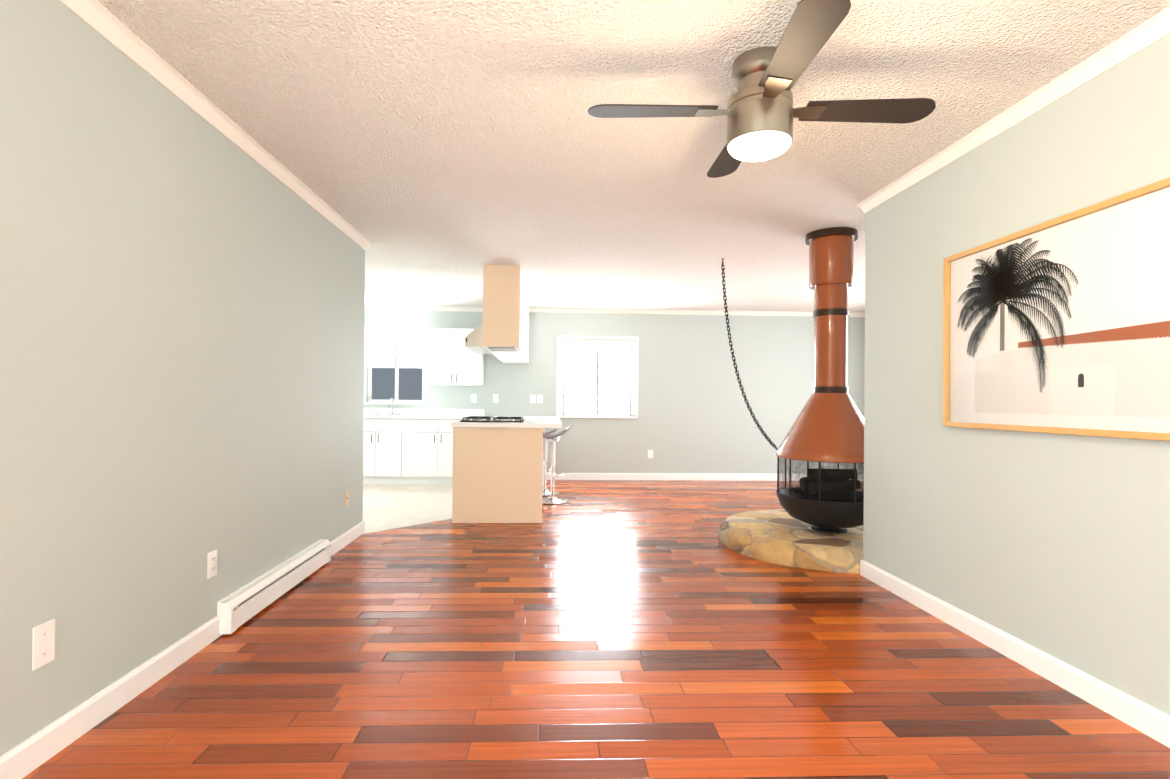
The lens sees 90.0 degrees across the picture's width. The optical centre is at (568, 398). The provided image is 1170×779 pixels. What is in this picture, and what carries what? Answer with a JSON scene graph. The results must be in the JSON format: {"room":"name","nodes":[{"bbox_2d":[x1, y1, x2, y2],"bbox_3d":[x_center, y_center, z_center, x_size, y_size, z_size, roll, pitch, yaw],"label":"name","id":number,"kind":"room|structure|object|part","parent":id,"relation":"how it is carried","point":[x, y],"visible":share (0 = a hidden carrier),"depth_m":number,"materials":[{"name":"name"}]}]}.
{"room":"living room","nodes":[
{"label":"living room","id":0,"kind":"room"},
{"bbox_2d":[0,0,364,755],"bbox_3d":[-1.675,-0.098,1.193,0.150,2.440,7.500,1,0,-2],"label":"wall","id":1,"kind":"structure","parent":0,"point":[182,306],"depth_m":2.23,"materials":[{"name":"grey paint"}]},
{"bbox_2d":[32,619,54,670],"bbox_3d":[-1.624,0.762,1.812,0.006,0.130,0.078,1,0,-2],"label":"electrical outlet","id":2,"kind":"object","parent":1,"relation":"attached to","point":[43,643],"visible":1,"depth_m":1.81,"materials":[{"name":"plastic"}]},
{"bbox_2d":[0,521,364,778],"bbox_3d":[-1.606,1.073,1.273,0.014,0.100,7.364,1,0,-2],"label":"baseboard","id":3,"kind":"structure","parent":1,"relation":"attached to","point":[26,757],"depth_m":2.06,"materials":[{"name":"white wood"}]},
{"bbox_2d":[207,549,216,578],"bbox_3d":[-1.655,0.771,2.721,0.007,0.120,0.075,1,0,-2],"label":"duplex electrical outlet","id":4,"kind":"object","parent":1,"relation":"attached to","point":[211,563],"visible":1,"depth_m":2.71,"materials":[{"name":"plastic"}]},
{"bbox_2d":[58,0,371,250],"bbox_3d":[-1.565,-1.288,1.276,0.055,0.058,7.350,1,0,-2],"label":"crown molding","id":5,"kind":"structure","parent":1,"relation":"attached to","point":[100,19],"depth_m":2.49,"materials":[{"name":"white wood"}]},
{"bbox_2d":[217,539,330,633],"bbox_3d":[-1.650,1.042,3.401,0.070,0.153,1.268,1,0,-2],"label":"baseboard heater","id":6,"kind":"object","parent":1,"relation":"attached to","point":[237,608],"visible":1,"depth_m":3.17,"materials":[{"name":"white metal"}]},
{"bbox_2d":[345,490,348,506],"bbox_3d":[-1.718,0.775,4.540,0.006,0.120,0.075,1,0,-2],"label":"jack","id":7,"kind":"object","parent":1,"relation":"attached to","point":[347,498],"visible":1,"depth_m":4.53,"materials":[{"name":"plastic"}]},
{"bbox_2d":[363,484,451,533],"bbox_3d":[-2.872,1.132,6.535,3.527,0.002,3.430,1,0,-2],"label":"kitchen tile floor","id":8,"kind":"structure","parent":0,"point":[387,507],"depth_m":6.21,"materials":[{"name":"beige tile"}]},
{"bbox_2d":[363,420,438,484],"bbox_3d":[-2.306,0.706,7.970,1.158,0.875,0.597,1,0,-2],"label":"base cabinet","id":9,"kind":"object","parent":8,"relation":"on","point":[407,446],"depth_m":7.68,"materials":[{"name":"wood"}]},
{"bbox_2d":[364,412,467,419],"bbox_3d":[-2.660,0.242,7.947,2.952,0.041,0.622,1,0,-2],"label":"countertop","id":10,"kind":"structure","parent":9,"relation":"on","point":[367,415],"depth_m":7.67,"materials":[{"name":"white stone"}]},
{"bbox_2d":[390,397,398,413],"bbox_3d":[-2.431,0.101,8.146,0.105,0.236,0.172,1,0,-2],"label":"kitchen faucet","id":11,"kind":"object","parent":10,"relation":"on","point":[392,411],"visible":1,"depth_m":8.20,"materials":[{"name":"silver metal"}]},
{"bbox_2d":[439,420,459,484],"bbox_3d":[-1.458,0.713,7.999,0.538,0.875,0.597,1,0,-2],"label":"base cabinet","id":12,"kind":"object","parent":8,"relation":"on","point":[445,432],"depth_m":7.70,"materials":[{"name":"wood"}]},
{"bbox_2d":[22,480,1169,778],"bbox_3d":[0.084,1.195,3.100,9.800,0.100,11.300,1,0,-2],"label":"floor","id":13,"kind":"structure","parent":0,"point":[624,630],"depth_m":2.39,"materials":[{"name":"brown wood"}]},
{"bbox_2d":[452,428,524,522],"bbox_3d":[-0.815,0.712,6.544,0.569,0.877,2.353,1,0,-2],"label":"base cabinet","id":14,"kind":"object","parent":13,"relation":"on","point":[497,472],"depth_m":5.37,"materials":[{"name":"beige wood"}]},
{"bbox_2d":[449,416,560,427],"bbox_3d":[-0.616,0.254,6.537,1.028,0.040,2.383,1,0,-2],"label":"countertop","id":15,"kind":"structure","parent":14,"relation":"on","point":[530,421],"depth_m":5.36,"materials":[{"name":"white stone"}]},
{"bbox_2d":[460,416,524,421],"bbox_3d":[-0.742,0.209,5.829,0.600,0.040,0.556,1,0,-2],"label":"cooktop","id":16,"kind":"object","parent":15,"relation":"in","point":[489,419],"visible":1,"depth_m":5.61,"materials":[{"name":"silver metal"}]},
{"bbox_2d":[542,423,562,495],"bbox_3d":[-0.274,0.725,7.072,0.406,0.864,0.400,1,0,-2],"label":"bar stool","id":17,"kind":"object","parent":13,"relation":"on","point":[545,492],"visible":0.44,"depth_m":7.05,"materials":[{"name":"silver metal"}]},
{"bbox_2d":[542,425,571,503],"bbox_3d":[-0.165,0.724,6.555,0.406,0.864,0.400,1,0,-2],"label":"bar stool","id":18,"kind":"object","parent":13,"relation":"on","point":[552,439],"visible":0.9,"depth_m":6.53,"materials":[{"name":"silver metal"}]},
{"bbox_2d":[718,509,863,573],"bbox_3d":[2.012,1.093,4.648,1.574,0.150,1.570,1,0,-2],"label":"hearth","id":19,"kind":"object","parent":13,"relation":"on","point":[781,537],"visible":0.5,"depth_m":4.23,"materials":[{"name":"beige stone"}]},
{"bbox_2d":[721,227,863,533],"bbox_3d":[1.905,-0.128,4.744,1.006,2.287,1.238,1,0,-2],"label":"fireplace","id":20,"kind":"object","parent":19,"relation":"on","point":[827,425],"visible":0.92,"depth_m":4.39,"materials":[{"name":"orange metal"}]},
{"bbox_3d":[1.508,-0.436,4.943,0.220,1.676,0.816,1,0,-2],"label":"hanging chain","id":21,"kind":"part","parent":20,"relation":"part of","materials":[{"name":"metal"}]},
{"bbox_2d":[364,310,864,473],"bbox_3d":[-0.088,-0.056,8.432,9.500,2.440,0.160,1,0,-2],"label":"wall","id":22,"kind":"structure","parent":0,"point":[694,416],"depth_m":8.41,"materials":[{"name":"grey paint"}]},
{"bbox_2d":[364,327,426,404],"bbox_3d":[-2.452,-0.453,8.319,0.890,1.088,0.155,1,0,-2],"label":"kitchen window","id":23,"kind":"structure","parent":22,"relation":"in","point":[397,366],"depth_m":8.36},
{"bbox_2d":[364,408,482,415],"bbox_3d":[-2.670,0.182,8.248,2.952,0.082,0.020,1,0,-2],"label":"backsplash","id":24,"kind":"structure","parent":22,"relation":"attached to","point":[406,411],"depth_m":8.26,"materials":[{"name":"white tile"}]},
{"bbox_2d":[365,305,482,311],"bbox_3d":[-2.795,-1.271,8.235,3.756,0.058,0.055,1,0,-2],"label":"crown molding","id":25,"kind":"structure","parent":22,"relation":"attached to","point":[429,308],"depth_m":8.26,"materials":[{"name":"white wood"}]},
{"bbox_2d":[427,328,483,385],"bbox_3d":[-1.561,-0.564,8.116,0.741,0.772,0.367,1,0,-2],"label":"upper cabinet","id":26,"kind":"object","parent":22,"relation":"attached to","point":[452,360],"visible":0.94,"depth_m":7.96,"materials":[{"name":"wood"}]},
{"bbox_2d":[471,394,475,402],"bbox_3d":[-1.345,0.003,8.303,0.075,0.120,0.007,1,0,-2],"label":"outlet","id":27,"kind":"object","parent":22,"relation":"attached to","point":[473,398],"visible":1,"depth_m":8.30,"materials":[{"name":"plastic"}]},
{"bbox_2d":[493,394,497,402],"bbox_3d":[-1.035,0.006,8.314,0.075,0.120,0.007,1,0,-2],"label":"outlet","id":28,"kind":"object","parent":22,"relation":"attached to","point":[495,398],"visible":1,"depth_m":8.31,"materials":[{"name":"plastic"}]},
{"bbox_2d":[530,395,535,402],"bbox_3d":[-0.506,0.010,8.332,0.075,0.120,0.007,1,0,-2],"label":"outlet","id":29,"kind":"object","parent":22,"relation":"attached to","point":[532,398],"visible":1,"depth_m":8.33,"materials":[{"name":"plastic"}]},
{"bbox_2d":[537,395,542,402],"bbox_3d":[-0.406,0.011,8.336,0.075,0.120,0.007,1,0,-2],"label":"outlet","id":30,"kind":"object","parent":22,"relation":"attached to","point":[539,398],"visible":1,"depth_m":8.33,"materials":[{"name":"plastic"}]},
{"bbox_2d":[556,336,638,418],"bbox_3d":[0.412,-0.300,8.417,1.175,1.173,0.155,1,0,-2],"label":"window","id":31,"kind":"structure","parent":22,"relation":"in","point":[596,378],"depth_m":8.41,"materials":[{"name":"white glass"}]},
{"bbox_2d":[648,450,652,457],"bbox_3d":[1.174,0.801,8.387,0.075,0.120,0.007,1,0,-2],"label":"duplex electrical outlet","id":32,"kind":"object","parent":22,"relation":"attached to","point":[650,453],"visible":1,"depth_m":8.38,"materials":[{"name":"plastic"}]},
{"bbox_2d":[529,308,864,316],"bbox_3d":[1.982,-1.229,8.400,5.085,0.058,0.055,1,0,-2],"label":"crown molding","id":33,"kind":"structure","parent":22,"relation":"attached to","point":[677,312],"depth_m":8.38,"materials":[{"name":"white wood"}]},
{"bbox_2d":[546,473,861,480],"bbox_3d":[2.081,1.133,8.415,4.845,0.100,0.014,1,0,-2],"label":"baseboard","id":34,"kind":"structure","parent":22,"relation":"attached to","point":[674,476],"depth_m":8.39,"materials":[{"name":"white wood"}]},
{"bbox_2d":[97,0,1169,312],"bbox_3d":[0.106,-1.345,3.110,9.800,0.100,11.300,1,0,-2],"label":"ceiling","id":35,"kind":"structure","parent":0,"point":[439,152],"depth_m":2.73,"materials":[{"name":"white paint"}]},
{"bbox_2d":[483,265,528,363],"bbox_3d":[-0.697,-0.891,7.001,0.357,0.789,2.661,1,0,-2],"label":"ceiling soffit","id":36,"kind":"structure","parent":35,"relation":"attached to","point":[505,313],"depth_m":5.67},
{"bbox_2d":[465,323,516,353],"bbox_3d":[-0.780,-0.611,6.145,0.490,0.239,0.906,1,0,-2],"label":"range hood","id":37,"kind":"object","parent":36,"relation":"attached to","point":[474,340],"visible":0.88,"depth_m":5.70,"materials":[{"name":"silver metal"}]},
{"bbox_2d":[588,0,935,177],"bbox_3d":[0.734,-1.111,2.251,0.976,0.362,0.976,1,0,-44],"label":"ceiling fan","id":38,"kind":"object","parent":35,"relation":"hanging from","point":[760,112],"visible":1,"depth_m":2.18,"materials":[{"name":"silver metal"}]},
{"bbox_2d":[863,34,1169,714],"bbox_3d":[2.125,-0.067,0.713,0.140,2.440,6.280,1,0,-2],"label":"wall","id":39,"kind":"structure","parent":0,"point":[1057,546],"depth_m":2.56,"materials":[{"name":"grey paint"}]},
{"bbox_2d":[857,6,1169,212],"bbox_3d":[2.035,-1.258,0.789,0.055,0.058,6.130,1,0,-2],"label":"crown molding","id":40,"kind":"structure","parent":39,"relation":"attached to","point":[1149,32],"depth_m":2.45,"materials":[{"name":"white wood"}]},
{"bbox_2d":[860,560,1169,747],"bbox_3d":[2.035,1.103,0.788,0.014,0.100,6.144,1,0,-2],"label":"baseboard","id":41,"kind":"structure","parent":39,"relation":"attached to","point":[1144,718],"depth_m":2.45,"materials":[{"name":"white wood"}]},
{"bbox_2d":[942,177,1169,440],"bbox_3d":[1.980,-0.292,2.394,0.034,0.870,1.280,1,0,-2],"label":"picture frame","id":42,"kind":"object","parent":39,"relation":"attached to","point":[1060,325],"visible":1,"depth_m":2.32,"materials":[{"name":"brown wood"}]}
]}

